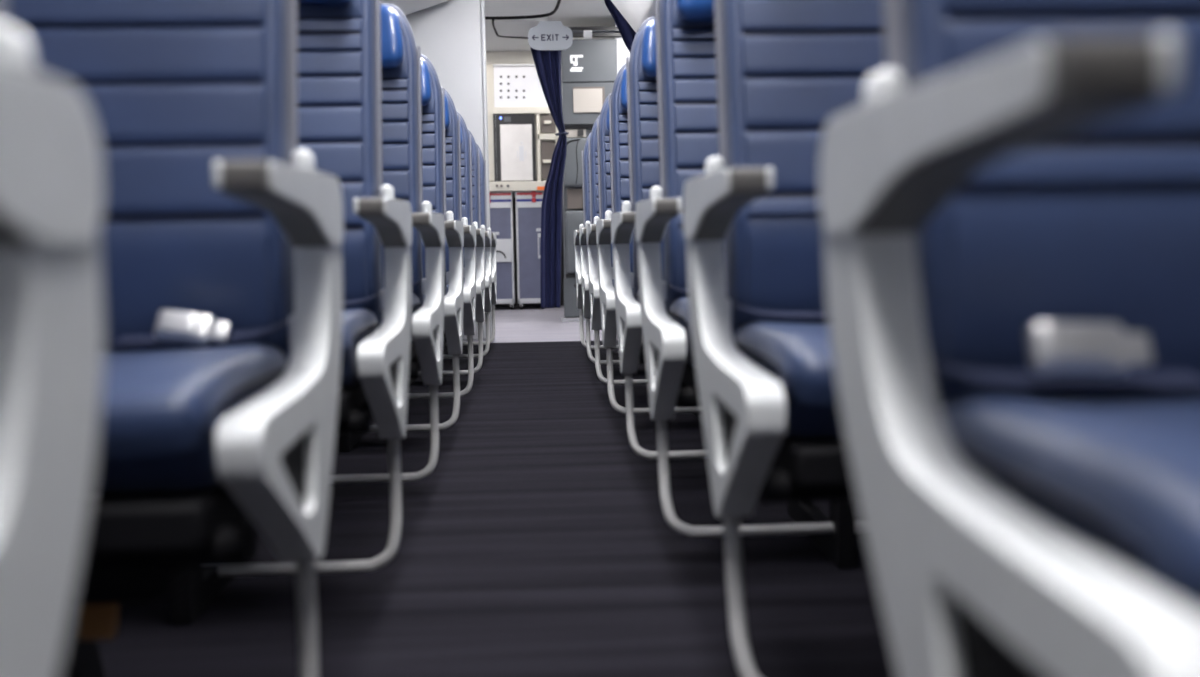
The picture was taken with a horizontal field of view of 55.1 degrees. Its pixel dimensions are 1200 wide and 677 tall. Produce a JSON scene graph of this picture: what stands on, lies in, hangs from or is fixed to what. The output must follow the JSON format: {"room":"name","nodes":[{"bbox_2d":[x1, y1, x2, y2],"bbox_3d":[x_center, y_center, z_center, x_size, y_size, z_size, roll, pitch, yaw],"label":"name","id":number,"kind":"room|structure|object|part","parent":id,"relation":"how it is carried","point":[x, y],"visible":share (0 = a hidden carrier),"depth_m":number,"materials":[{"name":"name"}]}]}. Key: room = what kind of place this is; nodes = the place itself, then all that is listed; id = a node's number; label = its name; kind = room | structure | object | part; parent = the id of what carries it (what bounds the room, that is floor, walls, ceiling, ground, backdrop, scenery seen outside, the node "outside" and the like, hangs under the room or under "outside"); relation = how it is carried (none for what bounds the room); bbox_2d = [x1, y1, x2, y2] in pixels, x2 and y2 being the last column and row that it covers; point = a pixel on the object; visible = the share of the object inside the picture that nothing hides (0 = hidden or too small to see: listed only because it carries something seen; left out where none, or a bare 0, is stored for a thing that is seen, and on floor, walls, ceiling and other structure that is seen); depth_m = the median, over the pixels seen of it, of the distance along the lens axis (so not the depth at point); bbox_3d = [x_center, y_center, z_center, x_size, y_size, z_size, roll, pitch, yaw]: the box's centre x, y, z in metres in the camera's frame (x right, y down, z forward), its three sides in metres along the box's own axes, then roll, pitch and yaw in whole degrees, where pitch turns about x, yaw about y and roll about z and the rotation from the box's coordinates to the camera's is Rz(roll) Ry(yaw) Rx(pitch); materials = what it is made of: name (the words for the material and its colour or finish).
{"room":"aircraft cabin","nodes":[
{"label":"aircraft cabin","id":0,"kind":"room"},
{"bbox_2d":[405,0,485,340],"bbox_3d":[-1.535,-1.171,7.392,1.582,2.400,0.070,-1,5,-3],"label":"wall partition","id":1,"kind":"structure","parent":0,"point":[448,33],"depth_m":7.34,"materials":[{"name":"white plastic"}]},
{"bbox_2d":[481,0,491,337],"bbox_3d":[-0.734,-1.188,7.437,0.023,2.400,0.097,-1,5,-3],"label":"trim","id":2,"kind":"structure","parent":1,"relation":"attached to","point":[483,34],"depth_m":7.37,"materials":[{"name":"white plastic"}]},
{"bbox_2d":[97,306,896,676],"bbox_3d":[-0.254,0.245,4.803,3.800,0.050,13.950,-1,5,-3],"label":"floor","id":3,"kind":"structure","parent":0,"point":[537,542],"depth_m":2.12,"materials":[{"name":"grey carpet"}]},
{"bbox_2d":[0,0,103,676],"bbox_3d":[-0.774,-0.046,0.452,1.023,1.246,0.584,-1,5,-3],"label":"seat","id":4,"kind":"object","parent":3,"relation":"on","point":[52,190],"visible":1,"depth_m":0.56,"materials":[{"name":"grey plastic"}]},
{"bbox_3d":[-0.285,-0.078,0.443,0.047,0.082,0.374,-1,5,-3],"label":"armrest","id":5,"kind":"part","parent":4,"relation":"part of","materials":[{"name":"grey plastic"}]},
{"bbox_2d":[5,0,343,676],"bbox_3d":[-0.818,-0.108,1.238,1.023,1.246,0.584,-1,5,-3],"label":"seat","id":6,"kind":"object","parent":3,"relation":"on","point":[220,237],"visible":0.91,"depth_m":1.36,"materials":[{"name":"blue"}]},
{"bbox_3d":[-0.646,0.350,1.276,0.030,0.320,0.440,-1,5,-3],"label":"leg","id":7,"kind":"part","parent":6,"relation":"part of","materials":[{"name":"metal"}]},
{"bbox_3d":[-0.603,-0.342,1.415,0.430,0.796,0.149,-1,5,-3],"label":"backrest","id":8,"kind":"part","parent":6,"relation":"part of","materials":[{"name":"blue leather"}]},
{"bbox_2d":[91,343,286,494],"bbox_3d":[-0.582,0.084,1.210,0.434,0.129,0.392,-1,5,-3],"label":"seat cushion","id":9,"kind":"object","parent":6,"relation":"on","point":[163,405],"depth_m":1.07,"materials":[{"name":"blue leather"}]},
{"bbox_3d":[-0.313,0.141,1.145,0.006,0.097,0.200,-1,5,-3],"label":"inset panel","id":10,"kind":"part","parent":6,"relation":"part of","materials":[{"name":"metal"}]},
{"bbox_3d":[-0.329,-0.140,1.229,0.047,0.082,0.374,-1,5,-3],"label":"armrest","id":11,"kind":"part","parent":6,"relation":"part of","materials":[{"name":"grey plastic"}]},
{"bbox_2d":[172,0,411,625],"bbox_3d":[-0.862,-0.171,2.025,1.023,1.246,0.584,-1,5,-3],"label":"seat","id":12,"kind":"object","parent":3,"relation":"on","point":[339,98],"visible":0.27,"depth_m":2.15,"materials":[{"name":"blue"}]},
{"bbox_3d":[-0.690,0.287,2.062,0.030,0.320,0.440,-1,5,-3],"label":"leg","id":13,"kind":"part","parent":12,"relation":"part of","materials":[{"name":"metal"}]},
{"bbox_3d":[-0.646,-0.405,2.201,0.430,0.796,0.149,-1,5,-3],"label":"backrest","id":14,"kind":"part","parent":12,"relation":"part of","materials":[{"name":"blue leather"}]},
{"bbox_2d":[339,308,377,388],"bbox_3d":[-0.626,0.021,1.996,0.434,0.129,0.392,-1,5,-3],"label":"seat cushion","id":15,"kind":"object","parent":12,"relation":"on","point":[359,324],"depth_m":1.91,"materials":[{"name":"blue leather"}]},
{"bbox_3d":[-0.373,-0.203,2.016,0.047,0.082,0.374,-1,5,-3],"label":"armrest","id":16,"kind":"part","parent":12,"relation":"part of","materials":[{"name":"grey plastic"}]},
{"bbox_3d":[-0.357,0.078,1.931,0.006,0.097,0.200,-1,5,-3],"label":"inset panel","id":17,"kind":"part","parent":12,"relation":"part of","materials":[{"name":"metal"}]},
{"bbox_2d":[331,3,444,483],"bbox_3d":[-0.905,-0.234,2.811,1.023,1.246,0.584,-1,5,-3],"label":"seat","id":18,"kind":"object","parent":3,"relation":"on","point":[400,58],"visible":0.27,"depth_m":2.94,"materials":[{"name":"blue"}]},
{"bbox_3d":[-0.690,-0.467,2.988,0.430,0.796,0.149,-1,5,-3],"label":"backrest","id":19,"kind":"part","parent":18,"relation":"part of","materials":[{"name":"blue leather"}]},
{"bbox_2d":[411,293,419,340],"bbox_3d":[-0.670,-0.041,2.783,0.434,0.129,0.392,-1,5,-3],"label":"seat cushion","id":20,"kind":"object","parent":18,"relation":"on","point":[415,296],"depth_m":2.85,"materials":[{"name":"blue leather"}]},
{"bbox_3d":[-0.417,-0.265,2.802,0.047,0.082,0.374,-1,5,-3],"label":"armrest","id":21,"kind":"part","parent":18,"relation":"part of","materials":[{"name":"grey plastic"}]},
{"bbox_2d":[339,54,463,451],"bbox_3d":[-0.949,-0.296,3.597,1.023,1.246,0.584,-1,5,-3],"label":"seat","id":22,"kind":"object","parent":3,"relation":"on","point":[432,96],"visible":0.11,"depth_m":3.69,"materials":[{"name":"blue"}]},
{"bbox_3d":[-0.777,0.162,3.635,0.030,0.320,0.440,-1,5,-3],"label":"leg","id":23,"kind":"part","parent":22,"relation":"part of","materials":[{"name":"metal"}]},
{"bbox_3d":[-0.734,-0.530,3.774,0.430,0.796,0.149,-1,5,-3],"label":"backrest","id":24,"kind":"part","parent":22,"relation":"part of","materials":[{"name":"blue leather"}]},
{"bbox_3d":[-0.461,-0.328,3.588,0.047,0.082,0.374,-1,5,-3],"label":"armrest","id":25,"kind":"part","parent":22,"relation":"part of","materials":[{"name":"grey plastic"}]},
{"bbox_2d":[408,87,475,398],"bbox_3d":[-0.993,-0.359,4.384,1.023,1.246,0.584,-1,5,-3],"label":"seat","id":26,"kind":"object","parent":3,"relation":"on","point":[452,121],"visible":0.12,"depth_m":4.48,"materials":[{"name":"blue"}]},
{"bbox_3d":[-0.778,-0.592,4.560,0.430,0.796,0.149,-1,5,-3],"label":"backrest","id":27,"kind":"part","parent":26,"relation":"part of","materials":[{"name":"blue leather"}]},
{"bbox_3d":[-0.504,-0.391,4.375,0.047,0.082,0.374,-1,5,-3],"label":"armrest","id":28,"kind":"part","parent":26,"relation":"part of","materials":[{"name":"grey plastic"}]},
{"bbox_2d":[408,112,484,386],"bbox_3d":[-1.037,-0.421,5.170,1.023,1.246,0.584,-1,5,-3],"label":"seat","id":29,"kind":"object","parent":3,"relation":"on","point":[466,157],"visible":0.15,"depth_m":5.26,"materials":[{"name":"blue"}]},
{"bbox_3d":[-0.865,0.037,5.207,0.030,0.320,0.440,-1,5,-3],"label":"leg","id":30,"kind":"part","parent":29,"relation":"part of","materials":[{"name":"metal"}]},
{"bbox_3d":[-0.821,-0.655,5.347,0.430,0.796,0.149,-1,5,-3],"label":"backrest","id":31,"kind":"part","parent":29,"relation":"part of","materials":[{"name":"blue leather"}]},
{"bbox_3d":[-0.548,-0.453,5.161,0.047,0.082,0.374,-1,5,-3],"label":"armrest","id":32,"kind":"part","parent":29,"relation":"part of","materials":[{"name":"grey plastic"}]},
{"bbox_2d":[420,130,491,368],"bbox_3d":[-1.081,-0.484,5.956,1.023,1.246,0.584,-1,5,-3],"label":"seat","id":33,"kind":"object","parent":3,"relation":"on","point":[476,212],"visible":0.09,"depth_m":6.05,"materials":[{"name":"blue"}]},
{"bbox_3d":[-0.865,-0.718,6.133,0.430,0.796,0.149,-1,5,-3],"label":"backrest","id":34,"kind":"part","parent":33,"relation":"part of","materials":[{"name":"blue leather"}]},
{"bbox_3d":[-0.592,-0.516,5.947,0.047,0.082,0.374,-1,5,-3],"label":"armrest","id":35,"kind":"part","parent":33,"relation":"part of","materials":[{"name":"grey plastic"}]},
{"bbox_2d":[445,143,496,345],"bbox_3d":[-1.124,-0.546,6.743,1.023,1.246,0.584,-1,5,-3],"label":"seat","id":36,"kind":"object","parent":3,"relation":"on","point":[483,201],"visible":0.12,"depth_m":6.83,"materials":[{"name":"grey plastic"}]},
{"bbox_3d":[-0.909,-0.780,6.919,0.430,0.796,0.149,-1,5,-3],"label":"backrest","id":37,"kind":"part","parent":36,"relation":"part of","materials":[{"name":"blue leather"}]},
{"bbox_3d":[-0.636,-0.578,6.733,0.047,0.082,0.374,-1,5,-3],"label":"armrest","id":38,"kind":"part","parent":36,"relation":"part of","materials":[{"name":"grey plastic"}]},
{"bbox_2d":[489,192,515,309],"bbox_3d":[-0.976,-0.855,11.270,0.267,1.130,0.582,-1,5,-3],"label":"cart","id":39,"kind":"object","parent":3,"relation":"on","point":[501,203],"visible":0.6,"depth_m":11.00,"materials":[{"name":"silver metal"}]},
{"bbox_3d":[-0.969,-1.266,10.982,0.259,0.038,0.020,-1,5,-3],"label":"door rail","id":40,"kind":"part","parent":39,"relation":"part of","materials":[{"name":"silver metal"}]},
{"bbox_3d":[-0.961,-0.804,11.027,0.231,0.909,0.020,-1,5,-3],"label":"door","id":41,"kind":"part","parent":39,"relation":"part of","materials":[{"name":"metal"}]},
{"bbox_3d":[-0.964,-0.842,11.008,0.242,0.220,0.020,-1,5,-3],"label":"handle plate","id":42,"kind":"part","parent":39,"relation":"part of","materials":[{"name":"silver metal"}]},
{"bbox_3d":[-0.953,-0.357,11.055,0.259,0.043,0.020,-1,5,-3],"label":"door rail","id":43,"kind":"part","parent":39,"relation":"part of","materials":[{"name":"silver metal"}]},
{"bbox_3d":[-0.839,-0.813,11.025,0.018,0.952,0.020,-1,5,-3],"label":"door rail","id":44,"kind":"part","parent":39,"relation":"part of","materials":[{"name":"silver metal"}]},
{"bbox_2d":[515,191,543,309],"bbox_3d":[-0.680,-0.862,11.292,0.267,1.130,0.569,-1,5,-3],"label":"cart","id":45,"kind":"object","parent":3,"relation":"on","point":[528,204],"visible":0.72,"depth_m":11.02,"materials":[{"name":"silver metal"}]},
{"bbox_3d":[-0.788,-0.814,11.027,0.018,0.952,0.020,-1,5,-3],"label":"door rail","id":46,"kind":"part","parent":45,"relation":"part of","materials":[{"name":"silver metal"}]},
{"bbox_3d":[-0.666,-0.810,11.043,0.231,0.909,0.020,-1,5,-3],"label":"door","id":47,"kind":"part","parent":45,"relation":"part of","materials":[{"name":"metal"}]},
{"bbox_3d":[-0.657,-0.364,11.071,0.259,0.043,0.020,-1,5,-3],"label":"door rail","id":48,"kind":"part","parent":45,"relation":"part of","materials":[{"name":"silver metal"}]},
{"bbox_3d":[-0.673,-1.272,10.997,0.259,0.038,0.020,-1,5,-3],"label":"door rail","id":49,"kind":"part","parent":45,"relation":"part of","materials":[{"name":"silver metal"}]},
{"bbox_3d":[-0.578,-0.888,11.023,0.034,0.239,0.020,-1,5,-3],"label":"handle plate","id":50,"kind":"part","parent":45,"relation":"part of","materials":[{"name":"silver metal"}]},
{"bbox_2d":[561,27,620,321],"bbox_3d":[-0.082,-1.314,9.395,0.523,2.331,0.580,-1,5,-3],"label":"storage cabinet","id":51,"kind":"object","parent":3,"relation":"on","point":[589,66],"visible":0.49,"depth_m":9.07,"materials":[{"name":"grey"}]},
{"bbox_2d":[564,138,586,316],"bbox_3d":[-0.146,-0.878,9.125,0.302,1.412,0.080,-1,5,-3],"label":"seat","id":52,"kind":"object","parent":51,"relation":"attached to","point":[573,164],"visible":0.44,"depth_m":9.09,"materials":[{"name":"metal"}]},
{"bbox_3d":[-0.145,-0.331,9.199,0.287,0.310,0.020,-1,5,-3],"label":"panel","id":53,"kind":"part","parent":52,"relation":"part of","materials":[{"name":"grey plastic"}]},
{"bbox_3d":[-0.137,-0.766,9.133,0.265,0.495,0.077,-1,5,-3],"label":"seat panel","id":54,"kind":"part","parent":52,"relation":"part of","materials":[{"name":"grey plastic"}]},
{"bbox_3d":[-0.146,-1.389,9.088,0.285,0.387,0.067,-1,5,-3],"label":"backrest","id":55,"kind":"part","parent":52,"relation":"part of","materials":[{"name":"grey plastic"}]},
{"bbox_3d":[-0.202,-1.625,9.113,0.181,0.069,0.020,-1,5,-3],"label":"latch panel","id":56,"kind":"part","parent":51,"relation":"part of","materials":[{"name":"grey metal"}]},
{"bbox_3d":[-0.089,-1.858,9.101,0.418,0.324,0.020,-1,5,-3],"label":"door","id":57,"kind":"part","parent":51,"relation":"part of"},
{"bbox_3d":[-0.089,-2.190,9.074,0.416,0.326,0.020,-1,5,-3],"label":"door","id":58,"kind":"part","parent":51,"relation":"part of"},
{"bbox_2d":[574,133,618,348],"bbox_3d":[0.376,-0.530,6.217,1.023,1.246,0.615,-1,5,-3],"label":"seat","id":59,"kind":"object","parent":3,"relation":"on","point":[585,156],"visible":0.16,"depth_m":6.27,"materials":[{"name":"grey plastic"}]},
{"bbox_3d":[-0.111,-0.542,6.170,0.047,0.082,0.374,-1,5,-3],"label":"armrest","id":60,"kind":"part","parent":59,"relation":"part of","materials":[{"name":"grey plastic"}]},
{"bbox_3d":[0.132,-0.755,6.383,0.430,0.796,0.152,-1,5,-3],"label":"backrest","id":61,"kind":"part","parent":59,"relation":"part of","materials":[{"name":"blue leather"}]},
{"bbox_2d":[579,115,638,364],"bbox_3d":[0.420,-0.468,5.430,1.023,1.246,0.615,-1,5,-3],"label":"seat","id":62,"kind":"object","parent":3,"relation":"on","point":[592,141],"visible":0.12,"depth_m":5.48,"materials":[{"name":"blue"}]},
{"bbox_3d":[-0.067,-0.479,5.384,0.047,0.082,0.374,-1,5,-3],"label":"armrest","id":63,"kind":"part","parent":62,"relation":"part of","materials":[{"name":"grey plastic"}]},
{"bbox_3d":[0.176,-0.693,5.596,0.430,0.796,0.152,-1,5,-3],"label":"backrest","id":64,"kind":"part","parent":62,"relation":"part of","materials":[{"name":"blue leather"}]},
{"bbox_2d":[586,93,646,384],"bbox_3d":[0.464,-0.405,4.644,1.023,1.246,0.615,-1,5,-3],"label":"seat","id":65,"kind":"object","parent":3,"relation":"on","point":[603,135],"visible":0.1,"depth_m":4.70,"materials":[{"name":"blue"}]},
{"bbox_3d":[-0.023,-0.417,4.598,0.047,0.082,0.374,-1,5,-3],"label":"armrest","id":66,"kind":"part","parent":65,"relation":"part of","materials":[{"name":"grey plastic"}]},
{"bbox_3d":[0.220,-0.630,4.810,0.430,0.796,0.152,-1,5,-3],"label":"backrest","id":67,"kind":"part","parent":65,"relation":"part of","materials":[{"name":"blue leather"}]},
{"bbox_2d":[596,63,701,421],"bbox_3d":[0.507,-0.343,3.858,1.023,1.246,0.615,-1,5,-3],"label":"seat","id":68,"kind":"object","parent":3,"relation":"on","point":[618,115],"visible":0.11,"depth_m":3.93,"materials":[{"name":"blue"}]},
{"bbox_3d":[0.021,-0.354,3.811,0.047,0.082,0.374,-1,5,-3],"label":"armrest","id":69,"kind":"part","parent":68,"relation":"part of","materials":[{"name":"grey plastic"}]},
{"bbox_3d":[0.264,-0.567,4.024,0.430,0.796,0.152,-1,5,-3],"label":"backrest","id":70,"kind":"part","parent":68,"relation":"part of","materials":[{"name":"blue leather"}]},
{"bbox_3d":[0.352,0.122,3.893,0.030,0.320,0.440,-1,5,-3],"label":"leg","id":71,"kind":"part","parent":68,"relation":"part of","materials":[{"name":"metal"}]},
{"bbox_2d":[611,16,706,458],"bbox_3d":[0.551,-0.280,3.071,1.023,1.246,0.615,-1,5,-3],"label":"seat","id":72,"kind":"object","parent":3,"relation":"on","point":[641,68],"visible":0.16,"depth_m":3.15,"materials":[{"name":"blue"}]},
{"bbox_3d":[0.064,-0.292,3.025,0.047,0.082,0.374,-1,5,-3],"label":"armrest","id":73,"kind":"part","parent":72,"relation":"part of","materials":[{"name":"grey plastic"}]},
{"bbox_3d":[0.307,-0.505,3.237,0.430,0.796,0.152,-1,5,-3],"label":"backrest","id":74,"kind":"part","parent":72,"relation":"part of","materials":[{"name":"blue leather"}]},
{"bbox_2d":[635,0,864,568],"bbox_3d":[0.595,-0.217,2.285,1.023,1.246,0.615,-1,5,-3],"label":"seat","id":75,"kind":"object","parent":3,"relation":"on","point":[685,29],"visible":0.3,"depth_m":2.35,"materials":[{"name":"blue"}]},
{"bbox_3d":[0.108,-0.229,2.239,0.047,0.082,0.374,-1,5,-3],"label":"armrest","id":76,"kind":"part","parent":75,"relation":"part of","materials":[{"name":"grey plastic"}]},
{"bbox_3d":[0.115,0.054,2.121,0.006,0.097,0.201,-1,5,-3],"label":"inset panel","id":77,"kind":"part","parent":75,"relation":"part of","materials":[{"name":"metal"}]},
{"bbox_2d":[670,297,694,365],"bbox_3d":[0.371,-0.016,2.247,0.434,0.129,0.392,-1,5,-3],"label":"seat cushion","id":78,"kind":"object","parent":75,"relation":"on","point":[679,306],"depth_m":2.18,"materials":[{"name":"blue leather"}]},
{"bbox_3d":[0.351,-0.442,2.451,0.430,0.796,0.152,-1,5,-3],"label":"backrest","id":79,"kind":"part","parent":75,"relation":"part of","materials":[{"name":"blue leather"}]},
{"bbox_3d":[0.439,0.247,2.320,0.030,0.320,0.440,-1,5,-3],"label":"leg","id":80,"kind":"part","parent":75,"relation":"part of","materials":[{"name":"metal"}]},
{"bbox_2d":[683,0,885,676],"bbox_3d":[0.638,-0.155,1.499,1.023,1.246,0.615,-1,5,-3],"label":"seat","id":81,"kind":"object","parent":3,"relation":"on","point":[767,385],"visible":0.34,"depth_m":1.60,"materials":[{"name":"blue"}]},
{"bbox_3d":[0.152,-0.167,1.452,0.047,0.082,0.374,-1,5,-3],"label":"armrest","id":82,"kind":"part","parent":81,"relation":"part of","materials":[{"name":"grey plastic"}]},
{"bbox_3d":[0.159,0.117,1.335,0.006,0.097,0.201,-1,5,-3],"label":"inset panel","id":83,"kind":"part","parent":81,"relation":"part of","materials":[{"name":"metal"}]},
{"bbox_2d":[735,321,845,439],"bbox_3d":[0.415,0.046,1.461,0.434,0.129,0.392,-1,5,-3],"label":"seat cushion","id":84,"kind":"object","parent":81,"relation":"on","point":[798,354],"depth_m":1.30,"materials":[{"name":"blue leather"}]},
{"bbox_3d":[0.395,-0.380,1.665,0.430,0.796,0.152,-1,5,-3],"label":"backrest","id":85,"kind":"part","parent":81,"relation":"part of","materials":[{"name":"blue leather"}]},
{"bbox_2d":[819,0,1199,676],"bbox_3d":[0.682,-0.092,0.713,1.023,1.246,0.615,-1,5,-3],"label":"seat","id":86,"kind":"object","parent":3,"relation":"on","point":[1010,204],"visible":1,"depth_m":0.74,"materials":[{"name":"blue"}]},
{"bbox_3d":[0.196,-0.104,0.666,0.047,0.082,0.374,-1,5,-3],"label":"armrest","id":87,"kind":"part","parent":86,"relation":"part of","materials":[{"name":"grey plastic"}]},
{"bbox_3d":[0.203,0.179,0.549,0.006,0.097,0.201,-1,5,-3],"label":"inset panel","id":88,"kind":"part","parent":86,"relation":"part of","materials":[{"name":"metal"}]},
{"bbox_3d":[0.439,-0.317,0.879,0.430,0.796,0.152,-1,5,-3],"label":"backrest","id":89,"kind":"part","parent":86,"relation":"part of","materials":[{"name":"blue leather"}]},
{"bbox_2d":[939,392,1199,612],"bbox_3d":[0.459,0.109,0.675,0.434,0.129,0.392,-1,5,-3],"label":"seat cushion","id":90,"kind":"object","parent":86,"relation":"on","point":[1118,473],"depth_m":0.61,"materials":[{"name":"blue leather"}]},
{"bbox_2d":[493,191,543,197],"bbox_3d":[-0.663,-1.530,11.672,3.800,2.400,0.050,-1,5,-3],"label":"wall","id":91,"kind":"structure","parent":0,"point":[513,192],"depth_m":11.64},
{"bbox_2d":[495,198,563,306],"bbox_3d":[-0.649,-0.879,11.684,3.800,1.100,0.030,-1,5,-3],"label":"cabinet frame","id":92,"kind":"structure","parent":91,"relation":"attached to","point":[516,304],"depth_m":11.69,"materials":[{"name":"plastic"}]},
{"bbox_2d":[485,0,614,51],"bbox_3d":[-0.296,-2.197,4.606,3.800,0.050,13.950,-1,5,-3],"label":"ceiling","id":93,"kind":"structure","parent":0,"point":[571,13],"depth_m":9.21,"materials":[{"name":"white plastic"}]},
{"bbox_2d":[381,0,447,14],"bbox_3d":[-1.321,-1.675,2.416,1.395,0.597,9.580,-1,5,-3],"label":"bin","id":94,"kind":"object","parent":93,"relation":"attached to","point":[407,7],"visible":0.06,"depth_m":7.04,"materials":[{"name":"white plastic"}]},
{"bbox_2d":[492,17,547,38],"bbox_3d":[-0.646,-2.530,9.384,0.450,0.039,0.784,-1,5,-3],"label":"ceiling panel","id":95,"kind":"object","parent":93,"relation":"attached to","point":[507,28],"visible":0.7,"depth_m":9.23,"materials":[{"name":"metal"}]},
{"bbox_2d":[486,51,558,181],"bbox_3d":[-0.968,-2.092,11.072,1.850,1.170,0.920,-1,5,-3],"label":"galley","id":96,"kind":"object","parent":93,"relation":"attached to","point":[522,129],"visible":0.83,"depth_m":10.92,"materials":[{"name":"silver metal"}]},
{"bbox_3d":[-0.748,-2.599,10.894,0.529,0.037,0.040,-1,5,-3],"label":"valance trim","id":97,"kind":"part","parent":96,"relation":"part of","materials":[{"name":"silver metal"}]},
{"bbox_2d":[493,114,535,181],"bbox_3d":[-0.814,-1.816,10.949,0.394,0.633,0.050,-1,5,-3],"label":"oven","id":98,"kind":"object","parent":96,"relation":"in","point":[514,135],"depth_m":10.93,"materials":[{"name":"silver metal"}]},
{"bbox_2d":[489,181,545,191],"bbox_3d":[-0.752,-1.451,10.947,0.780,0.090,0.094,-1,5,-3],"label":"countertop","id":99,"kind":"structure","parent":96,"relation":"attached to","point":[503,185],"depth_m":10.92,"materials":[{"name":"grey"}]},
{"bbox_3d":[-0.747,-2.392,10.919,0.517,0.389,0.022,-1,5,-3],"label":"door","id":100,"kind":"part","parent":96,"relation":"part of","materials":[{"name":"white plastic"}]},
{"bbox_2d":[485,0,560,19],"bbox_3d":[-0.622,-2.445,8.394,0.672,0.051,0.940,-1,5,-3],"label":"ceiling panel","id":101,"kind":"object","parent":93,"relation":"attached to","point":[494,9],"visible":0.83,"depth_m":8.50,"materials":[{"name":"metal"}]},
{"bbox_2d":[572,30,619,38],"bbox_3d":[-0.080,-2.294,8.147,0.752,0.330,0.050,-1,5,-3],"label":"rail","id":102,"kind":"object","parent":93,"relation":"attached to","point":[587,34],"visible":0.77,"depth_m":8.15,"materials":[{"name":"white metal"}]},
{"bbox_2d":[530,47,568,307],"bbox_3d":[-0.348,-1.190,8.225,0.261,1.943,0.098,-1,5,-3],"label":"curtain","id":103,"kind":"object","parent":102,"relation":"hanging from","point":[547,63],"visible":0.95,"depth_m":8.23,"materials":[{"name":"blue fabric"}]},
{"bbox_2d":[528,21,572,50],"bbox_3d":[-0.348,-2.125,8.074,0.312,0.200,0.032,-1,5,-3],"label":"exit sign","id":104,"kind":"object","parent":102,"relation":"hanging from","point":[547,35],"visible":1,"depth_m":8.06,"materials":[{"name":"grey plastic"}]},
{"bbox_2d":[604,0,635,51],"bbox_3d":[0.340,-1.337,7.898,0.658,2.186,0.062,-1,5,-3],"label":"curtain","id":105,"kind":"object","parent":93,"relation":"hanging from","point":[628,34],"visible":0.04,"depth_m":7.82,"materials":[{"name":"blue fabric"}]},
{"bbox_2d":[611,0,654,32],"bbox_3d":[0.988,-1.670,2.474,1.388,0.697,9.440,-1,5,-3],"label":"bin","id":106,"kind":"object","parent":93,"relation":"attached to","point":[635,12],"visible":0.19,"depth_m":6.77,"materials":[{"name":"white plastic"}]},
{"bbox_2d":[615,23,629,73],"bbox_3d":[0.755,-1.362,9.267,1.235,2.400,0.060,-1,5,-3],"label":"wall","id":107,"kind":"structure","parent":0,"point":[623,52],"depth_m":9.13,"materials":[{"name":"white plastic"}]}
]}

